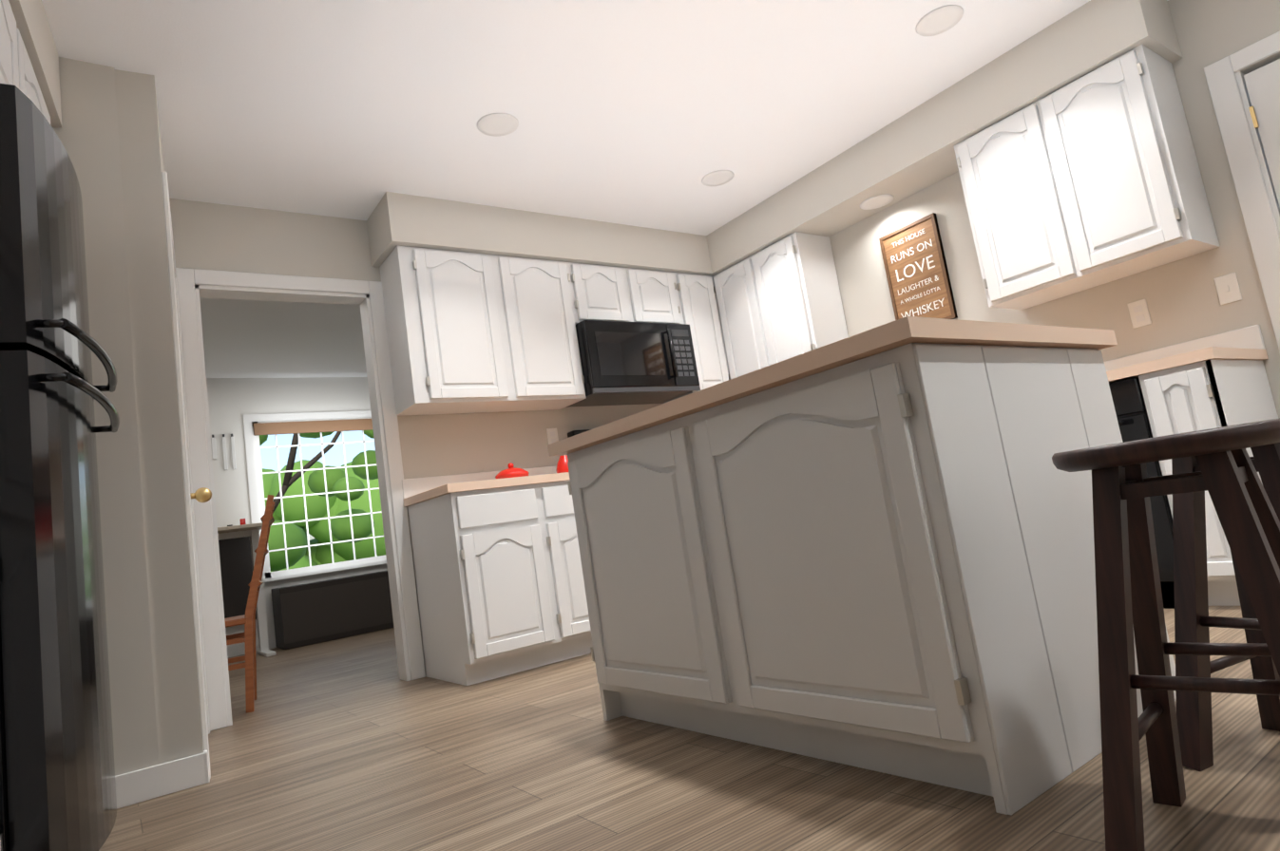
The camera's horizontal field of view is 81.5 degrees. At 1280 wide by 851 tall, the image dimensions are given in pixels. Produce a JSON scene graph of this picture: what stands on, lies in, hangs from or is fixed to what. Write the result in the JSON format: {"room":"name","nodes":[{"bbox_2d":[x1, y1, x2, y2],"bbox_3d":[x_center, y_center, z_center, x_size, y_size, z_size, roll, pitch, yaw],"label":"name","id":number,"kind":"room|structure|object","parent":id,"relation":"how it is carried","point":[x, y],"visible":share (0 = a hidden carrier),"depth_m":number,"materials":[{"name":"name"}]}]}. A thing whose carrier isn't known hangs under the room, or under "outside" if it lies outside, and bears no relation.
{"room":"kitchen","nodes":[
{"label":"kitchen","id":0,"kind":"room"},
{"bbox_2d":[0,0,50,124],"bbox_3d":[-1.853,-0.946,1.606,0.857,0.370,0.551,-3,-9,-36],"label":"upper cabinet","id":1,"kind":"object","parent":0,"relation":"attached to","point":[16,68],"depth_m":1.96,"materials":[{"name":"white wood"}]},
{"bbox_2d":[8,0,62,127],"bbox_3d":[-1.857,-1.293,1.452,0.865,0.267,1.997,-4,-8,-30],"label":"soffit","id":2,"kind":"structure","parent":0,"point":[32,24],"depth_m":2.26,"materials":[{"name":"grey paint"}]},
{"bbox_2d":[52,57,158,776],"bbox_3d":[-2.238,-0.016,2.149,1.290,2.480,0.120,-3,-9,-36],"label":"wall","id":3,"kind":"structure","parent":0,"point":[87,133],"depth_m":2.45,"materials":[{"name":"grey paint"}]},
{"bbox_2d":[114,749,210,809],"bbox_3d":[-1.735,1.126,2.167,0.835,0.095,0.033,-3,-9,-36],"label":"baseboard","id":4,"kind":"structure","parent":3,"relation":"attached to","point":[149,783],"depth_m":2.31,"materials":[{"name":"white wood"}]},
{"bbox_2d":[114,69,203,764],"bbox_3d":[-1.885,0.034,2.946,0.120,2.480,1.000,-4,-9,-31],"label":"wall","id":5,"kind":"structure","parent":0,"point":[176,688],"depth_m":2.52,"materials":[{"name":"grey paint"}]},
{"bbox_2d":[161,171,210,779],"bbox_3d":[-1.857,0.209,2.936,0.136,2.125,0.950,-4,-9,-31],"label":"door frame","id":6,"kind":"structure","parent":5,"relation":"attached to","point":[193,556],"depth_m":2.61,"materials":[{"name":"white wood"}]},
{"bbox_2d":[190,487,211,502],"bbox_3d":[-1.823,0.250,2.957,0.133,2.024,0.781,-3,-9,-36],"label":"door knob","id":7,"kind":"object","parent":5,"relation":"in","point":[202,495],"depth_m":2.69,"materials":[{"name":"gold metal"}]},
{"bbox_2d":[206,377,387,647],"bbox_3d":[-3.707,0.795,6.669,6.100,2.480,0.120,-3,-9,-36],"label":"wall","id":8,"kind":"structure","parent":0,"point":[232,402],"depth_m":6.84,"materials":[{"name":"white paint"}]},
{"bbox_2d":[210,435,216,459],"bbox_3d":[-3.813,0.197,6.648,0.035,0.217,0.019,-3,-9,-36],"label":"wall hooks","id":9,"kind":"object","parent":8,"relation":"attached to","point":[214,448],"depth_m":6.64,"materials":[{"name":"grey metal"}]},
{"bbox_2d":[221,434,228,470],"bbox_3d":[-3.742,0.241,6.688,0.030,0.322,0.019,-3,-9,-36],"label":"wall hooks","id":10,"kind":"object","parent":8,"relation":"attached to","point":[223,442],"depth_m":6.68,"materials":[{"name":"grey"}]},
{"bbox_2d":[229,434,236,469],"bbox_3d":[-3.685,0.238,6.730,0.031,0.315,0.019,-3,-9,-36],"label":"wall hooks","id":11,"kind":"object","parent":8,"relation":"attached to","point":[232,439],"depth_m":6.72,"materials":[{"name":"grey"}]},
{"bbox_2d":[227,637,276,657],"bbox_3d":[-3.503,1.953,6.456,5.830,0.095,0.012,-3,-9,-36],"label":"baseboard","id":12,"kind":"structure","parent":8,"relation":"attached to","point":[236,650],"depth_m":6.46,"materials":[{"name":"white wood"}]},
{"bbox_2d":[242,410,386,587],"bbox_3d":[-3.017,0.651,7.155,1.380,1.580,0.150,-3,-9,-36],"label":"window","id":13,"kind":"structure","parent":8,"relation":"in","point":[256,427],"depth_m":7.02,"materials":[{"name":"white wood"}]},
{"bbox_2d":[123,198,662,737],"bbox_3d":[-0.751,0.057,4.454,3.820,2.480,0.120,-3,-9,-36],"label":"wall","id":14,"kind":"structure","parent":0,"point":[224,237],"depth_m":4.01,"materials":[{"name":"grey paint"}]},
{"bbox_2d":[175,267,425,731],"bbox_3d":[-1.693,0.287,3.725,0.970,2.125,0.156,-3,-9,-36],"label":"trim","id":15,"kind":"structure","parent":14,"relation":"attached to","point":[193,287],"depth_m":3.78,"materials":[{"name":"white wood"}]},
{"bbox_2d":[379,245,515,416],"bbox_3d":[-1.064,-0.507,4.072,0.537,0.838,0.338,-3,-9,-36],"label":"upper cabinet","id":16,"kind":"object","parent":14,"relation":"attached to","point":[450,353],"depth_m":3.93,"materials":[{"name":"white wood"}]},
{"bbox_2d":[496,255,586,412],"bbox_3d":[-0.655,-0.530,4.371,0.478,0.838,0.338,-3,-9,-36],"label":"upper cabinet","id":17,"kind":"object","parent":14,"relation":"attached to","point":[542,311],"depth_m":4.24,"materials":[{"name":"white wood"}]},
{"bbox_2d":[546,427,558,444],"bbox_3d":[-0.531,0.074,4.527,0.075,0.118,0.007,-3,-9,-36],"label":"electrical outlet plate","id":18,"kind":"object","parent":14,"relation":"attached to","point":[552,435],"visible":0.73,"depth_m":4.52,"materials":[{"name":"white plastic"}]},
{"bbox_2d":[573,262,637,322],"bbox_3d":[-0.331,-0.776,4.662,0.410,0.378,0.338,-3,-9,-36],"label":"upper cabinet","id":19,"kind":"object","parent":14,"relation":"attached to","point":[603,293],"depth_m":4.54,"materials":[{"name":"white wood"}]},
{"bbox_2d":[566,320,700,407],"bbox_3d":[-0.070,-0.389,4.684,0.806,0.437,0.450,-3,-9,-36],"label":"microwave","id":20,"kind":"object","parent":19,"relation":"attached to","point":[632,363],"visible":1,"depth_m":4.52,"materials":[{"name":"black"}]},
{"bbox_2d":[626,267,683,324],"bbox_3d":[0.000,-0.795,4.904,0.410,0.378,0.338,-3,-9,-36],"label":"upper cabinet","id":21,"kind":"object","parent":14,"relation":"attached to","point":[656,294],"depth_m":4.78,"materials":[{"name":"white wood"}]},
{"bbox_2d":[671,272,728,401],"bbox_3d":[0.357,-0.593,5.079,0.355,0.838,0.391,-3,-9,-36],"label":"upper cabinet","id":22,"kind":"object","parent":14,"relation":"attached to","point":[699,310],"depth_m":4.96,"materials":[{"name":"white wood"}]},
{"bbox_2d":[366,191,712,276],"bbox_3d":[-0.520,-1.089,4.590,2.160,0.267,0.365,-3,-9,-36],"label":"soffit","id":23,"kind":"structure","parent":0,"point":[400,219],"depth_m":4.26,"materials":[{"name":"grey paint"}]},
{"bbox_2d":[41,0,1168,378],"bbox_3d":[-0.915,-1.454,2.678,6.300,0.080,10.600,-3,-9,-36],"label":"ceiling","id":24,"kind":"structure","parent":0,"point":[640,112],"depth_m":3.25,"materials":[{"name":"white paint"}]},
{"bbox_2d":[477,113,518,136],"bbox_3d":[-0.643,-1.362,3.365,0.190,0.005,0.190,-3,-9,-36],"label":"recessed light","id":25,"kind":"object","parent":24,"relation":"in","point":[495,124],"visible":1,"depth_m":3.36,"materials":[{"name":"white plastic"}]},
{"bbox_2d":[701,170,734,186],"bbox_3d":[0.445,-1.413,4.247,0.190,0.005,0.190,-3,-9,-36],"label":"recessed light","id":26,"kind":"object","parent":24,"relation":"in","point":[717,178],"visible":1,"depth_m":4.24,"materials":[{"name":"white plastic"}]},
{"bbox_2d":[915,4,963,36],"bbox_3d":[1.248,-1.685,3.095,0.190,0.005,0.190,-3,-9,-36],"label":"recessed light","id":27,"kind":"object","parent":24,"relation":"in","point":[939,20],"visible":1,"depth_m":3.09,"materials":[{"name":"white plastic"}]},
{"bbox_2d":[98,606,1279,850],"bbox_3d":[-0.535,1.041,2.354,6.300,0.050,10.600,-3,-9,-36],"label":"floor","id":28,"kind":"structure","parent":0,"point":[352,743],"depth_m":1.85,"materials":[{"name":"brown wood"}]},
{"bbox_2d":[0,834,2,850],"bbox_3d":[-1.507,-0.131,1.062,0.815,2.210,0.547,-3,-9,-36],"label":"tall cabinet","id":29,"kind":"object","parent":28,"relation":"on","point":[1,839],"depth_m":1.34,"materials":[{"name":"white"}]},
{"bbox_2d":[0,83,119,850],"bbox_3d":[-1.678,0.205,1.665,0.851,1.725,0.780,-4,-8,-30],"label":"fridge","id":30,"kind":"object","parent":28,"relation":"on","point":[57,782],"visible":1,"depth_m":1.56,"materials":[{"name":"black metal"}]},
{"bbox_2d":[217,522,276,657],"bbox_3d":[-3.784,1.423,5.899,1.510,1.075,0.720,-3,-9,-36],"label":"desk","id":31,"kind":"object","parent":28,"relation":"on","point":[238,545],"visible":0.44,"depth_m":6.45,"materials":[{"name":"beige"}]},
{"bbox_2d":[227,518,246,526],"bbox_3d":[-3.627,0.857,6.260,0.542,0.079,0.044,-3,-9,-36],"label":"figurine","id":32,"kind":"object","parent":31,"relation":"on","point":[241,522],"visible":0.23,"depth_m":6.39,"materials":[{"name":"red"}]},
{"bbox_2d":[224,495,274,713],"bbox_3d":[-2.132,0.916,3.765,0.584,1.034,0.420,-5,-8,-26],"label":"chair","id":33,"kind":"object","parent":28,"relation":"on","point":[247,637],"visible":0.54,"depth_m":3.67,"materials":[{"name":"brown wood"}]},
{"bbox_2d":[271,571,393,649],"bbox_3d":[-2.574,1.654,6.917,1.460,0.520,0.415,-3,-9,-36],"label":"storage bench","id":34,"kind":"object","parent":28,"relation":"on","point":[315,613],"visible":0.54,"depth_m":6.57,"materials":[{"name":"grey wood"}]},
{"bbox_2d":[401,465,592,686],"bbox_3d":[-0.591,0.707,3.931,1.041,1.025,0.641,-3,-9,-36],"label":"base cabinet","id":35,"kind":"object","parent":28,"relation":"on","point":[499,581],"visible":0.79,"depth_m":3.58,"materials":[{"name":"white wood"}]},
{"bbox_2d":[495,462,529,479],"bbox_3d":[-0.694,0.259,4.019,0.186,0.114,0.186,-3,-9,-36],"label":"dish","id":36,"kind":"object","parent":35,"relation":"on","point":[510,471],"visible":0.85,"depth_m":3.95,"materials":[{"name":"red ceramic"}]},
{"bbox_2d":[555,455,568,473],"bbox_3d":[-0.419,0.196,4.220,0.158,0.205,0.124,-3,-9,-36],"label":"pitcher","id":37,"kind":"object","parent":35,"relation":"on","point":[562,466],"visible":0.21,"depth_m":4.17,"materials":[{"name":"red ceramic"}]},
{"bbox_2d":[567,429,590,438],"bbox_3d":[0.158,0.559,4.463,0.796,1.225,0.699,-3,-9,-36],"label":"range","id":38,"kind":"object","parent":28,"relation":"on","point":[572,433],"depth_m":4.54,"materials":[{"name":"black metal"}]},
{"bbox_2d":[558,339,1176,815],"bbox_3d":[0.529,0.380,2.167,0.846,0.880,1.368,-3,-9,-36],"label":"kitchen island","id":39,"kind":"object","parent":28,"relation":"on","point":[872,550],"depth_m":1.61,"materials":[{"name":"white wood"}]},
{"bbox_2d":[547,316,1117,457],"bbox_3d":[0.462,-0.070,2.232,0.904,0.040,1.430,-3,-9,-36],"label":"island countertop","id":40,"kind":"structure","parent":39,"relation":"on","point":[933,330],"depth_m":1.67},
{"bbox_2d":[1108,377,1174,609],"bbox_3d":[1.970,0.297,3.192,0.644,0.874,0.670,-3,-9,-36],"label":"dishwasher","id":41,"kind":"object","parent":28,"relation":"on","point":[1130,410],"visible":0.21,"depth_m":2.80,"materials":[{"name":"black metal"}]},
{"bbox_2d":[1051,418,1279,850],"bbox_3d":[0.875,0.327,1.135,0.331,0.630,0.331,-2,-10,-44],"label":"stool","id":42,"kind":"object","parent":28,"relation":"on","point":[1128,586],"visible":1,"depth_m":1.12,"materials":[{"name":"brown wood"}]},
{"bbox_2d":[1130,355,1278,606],"bbox_3d":[2.263,0.205,2.851,0.618,0.880,0.234,-3,-9,-36],"label":"base cabinet","id":43,"kind":"object","parent":28,"relation":"on","point":[1220,380],"depth_m":2.71,"materials":[{"name":"white wood"}]},
{"bbox_2d":[1106,347,1267,382],"bbox_3d":[1.380,0.019,4.002,0.667,0.040,3.046,-3,-9,-36],"label":"countertop","id":44,"kind":"structure","parent":43,"relation":"on","point":[1120,373],"depth_m":2.79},
{"bbox_2d":[1171,442,1279,771],"bbox_3d":[1.203,0.309,1.388,0.331,0.630,0.331,-5,-8,-24],"label":"stool","id":45,"kind":"object","parent":28,"relation":"on","point":[1194,621],"visible":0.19,"depth_m":1.43,"materials":[{"name":"brown wood"}]},
{"bbox_2d":[705,0,1183,276],"bbox_3d":[1.282,-1.403,4.288,0.365,0.267,3.030,-3,-9,-36],"label":"soffit","id":46,"kind":"structure","parent":0,"point":[907,154],"depth_m":3.71,"materials":[{"name":"grey paint"}]},
{"bbox_2d":[859,194,893,210],"bbox_3d":[1.354,-1.278,4.253,0.190,0.005,0.190,-3,-9,-36],"label":"recessed light","id":47,"kind":"object","parent":46,"relation":"attached to","point":[876,201],"visible":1,"depth_m":4.24,"materials":[{"name":"white plastic"}]},
{"bbox_2d":[829,0,1279,419],"bbox_3d":[2.644,-0.663,2.894,0.120,2.480,6.770,-3,-9,-36],"label":"wall","id":48,"kind":"structure","parent":0,"point":[1182,299],"depth_m":3.24,"materials":[{"name":"grey paint"}]},
{"bbox_2d":[709,253,778,380],"bbox_3d":[0.791,-0.672,4.973,0.406,0.838,0.455,-3,-9,-36],"label":"upper cabinet","id":49,"kind":"object","parent":48,"relation":"attached to","point":[741,302],"depth_m":4.89,"materials":[{"name":"white wood"}]},
{"bbox_2d":[755,231,848,362],"bbox_3d":[1.000,-0.735,4.740,0.338,0.838,0.450,-3,-9,-36],"label":"upper cabinet","id":50,"kind":"object","parent":48,"relation":"attached to","point":[805,311],"depth_m":4.58,"materials":[{"name":"white wood"}]},
{"bbox_2d":[878,212,957,320],"bbox_3d":[1.572,-0.848,4.219,0.027,0.600,0.360,-3,-9,-36],"label":"love sign","id":51,"kind":"object","parent":48,"relation":"attached to","point":[928,224],"visible":0.71,"depth_m":4.20,"materials":[{"name":"brown wood"}]},
{"bbox_2d":[891,229,925,247],"bbox_3d":[1.531,-1.069,4.242,0.002,0.028,0.220,-3,-9,-36],"label":"sign","id":52,"kind":"object","parent":51,"relation":"attached to","point":[908,238],"visible":1,"depth_m":4.23,"materials":[{"name":"white paint"}]},
{"bbox_2d":[890,239,932,263],"bbox_3d":[1.543,-0.992,4.232,0.002,0.043,0.265,-3,-9,-36],"label":"sign","id":53,"kind":"object","parent":51,"relation":"attached to","point":[930,244],"visible":1,"depth_m":4.23,"materials":[{"name":"white paint"}]},
{"bbox_2d":[895,254,935,282],"bbox_3d":[1.559,-0.891,4.217,0.002,0.074,0.243,-3,-9,-36],"label":"sign","id":54,"kind":"object","parent":51,"relation":"attached to","point":[920,268],"visible":1,"depth_m":4.21,"materials":[{"name":"white paint"}]},
{"bbox_2d":[897,275,938,295],"bbox_3d":[1.573,-0.795,4.205,0.002,0.032,0.264,-3,-9,-36],"label":"sign","id":55,"kind":"object","parent":51,"relation":"attached to","point":[917,285],"visible":1,"depth_m":4.21,"materials":[{"name":"white paint"}]},
{"bbox_2d":[900,286,939,305],"bbox_3d":[1.582,-0.736,4.199,0.002,0.022,0.256,-3,-9,-36],"label":"sign","id":56,"kind":"object","parent":51,"relation":"attached to","point":[918,296],"visible":1,"depth_m":4.21,"materials":[{"name":"white paint"}]},
{"bbox_2d":[900,297,944,317],"bbox_3d":[1.594,-0.654,4.188,0.002,0.046,0.280,-3,-9,-36],"label":"sign","id":57,"kind":"object","parent":51,"relation":"attached to","point":[927,307],"visible":0.98,"depth_m":4.18,"materials":[{"name":"white"}]},
{"bbox_2d":[954,111,1086,310],"bbox_3d":[1.873,-1.034,3.523,0.338,0.838,0.485,-3,-9,-36],"label":"upper cabinet","id":58,"kind":"object","parent":48,"relation":"attached to","point":[1011,243],"depth_m":3.48,"materials":[{"name":"white wood"}]},
{"bbox_2d":[1017,44,1220,289],"bbox_3d":[2.077,-1.102,3.240,0.338,0.838,0.485,-3,-9,-36],"label":"upper cabinet","id":59,"kind":"object","parent":48,"relation":"attached to","point":[1088,181],"depth_m":3.11,"materials":[{"name":"white wood"}]},
{"bbox_2d":[1127,298,1151,328],"bbox_3d":[2.247,-0.503,3.341,0.007,0.118,0.075,-3,-9,-36],"label":"electrical outlet plate","id":60,"kind":"object","parent":48,"relation":"attached to","point":[1139,313],"visible":1,"depth_m":3.34,"materials":[{"name":"white plastic"}]},
{"bbox_2d":[1213,272,1241,305],"bbox_3d":[2.434,-0.566,3.077,0.012,0.118,0.075,-3,-9,-36],"label":"switch plate","id":61,"kind":"object","parent":48,"relation":"attached to","point":[1228,289],"visible":1,"depth_m":3.08,"materials":[{"name":"white plastic"}]},
{"bbox_2d":[1203,30,1279,353],"bbox_3d":[2.865,-0.555,2.588,0.136,2.125,1.050,-3,-9,-36],"label":"door frame","id":62,"kind":"structure","parent":48,"relation":"attached to","point":[1230,97],"depth_m":2.99,"materials":[{"name":"white wood"}]},
{"bbox_2d":[1243,58,1279,208],"bbox_3d":[2.846,-0.511,2.567,0.054,2.022,0.836,-3,-9,-36],"label":"door","id":63,"kind":"structure","parent":48,"relation":"in","point":[1263,85],"depth_m":2.96,"materials":[{"name":"white wood"}]},
{"label":"outside","id":64,"kind":"structure","parent":0,"visible":0},
{"bbox_3d":[-11.456,5.339,20.071,28.000,0.100,31.800,-3,-9,-36],"label":"lawn","id":65,"kind":"structure","parent":64,"visible":0},
{"bbox_2d":[259,430,378,572],"bbox_3d":[-5.769,0.515,10.819,6.014,5.309,2.862,-3,-9,-36],"label":"tree","id":66,"kind":"object","parent":65,"relation":"on","point":[340,527],"visible":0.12,"depth_m":11.33,"materials":[{"name":"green plant"}]},
{"bbox_2d":[262,459,385,571],"bbox_3d":[-13.219,3.872,21.055,17.527,6.337,5.964,-3,-9,-36],"label":"hedge","id":67,"kind":"object","parent":65,"relation":"on","point":[294,509],"visible":0.08,"depth_m":21.84,"materials":[{"name":"green plant"}]}
]}

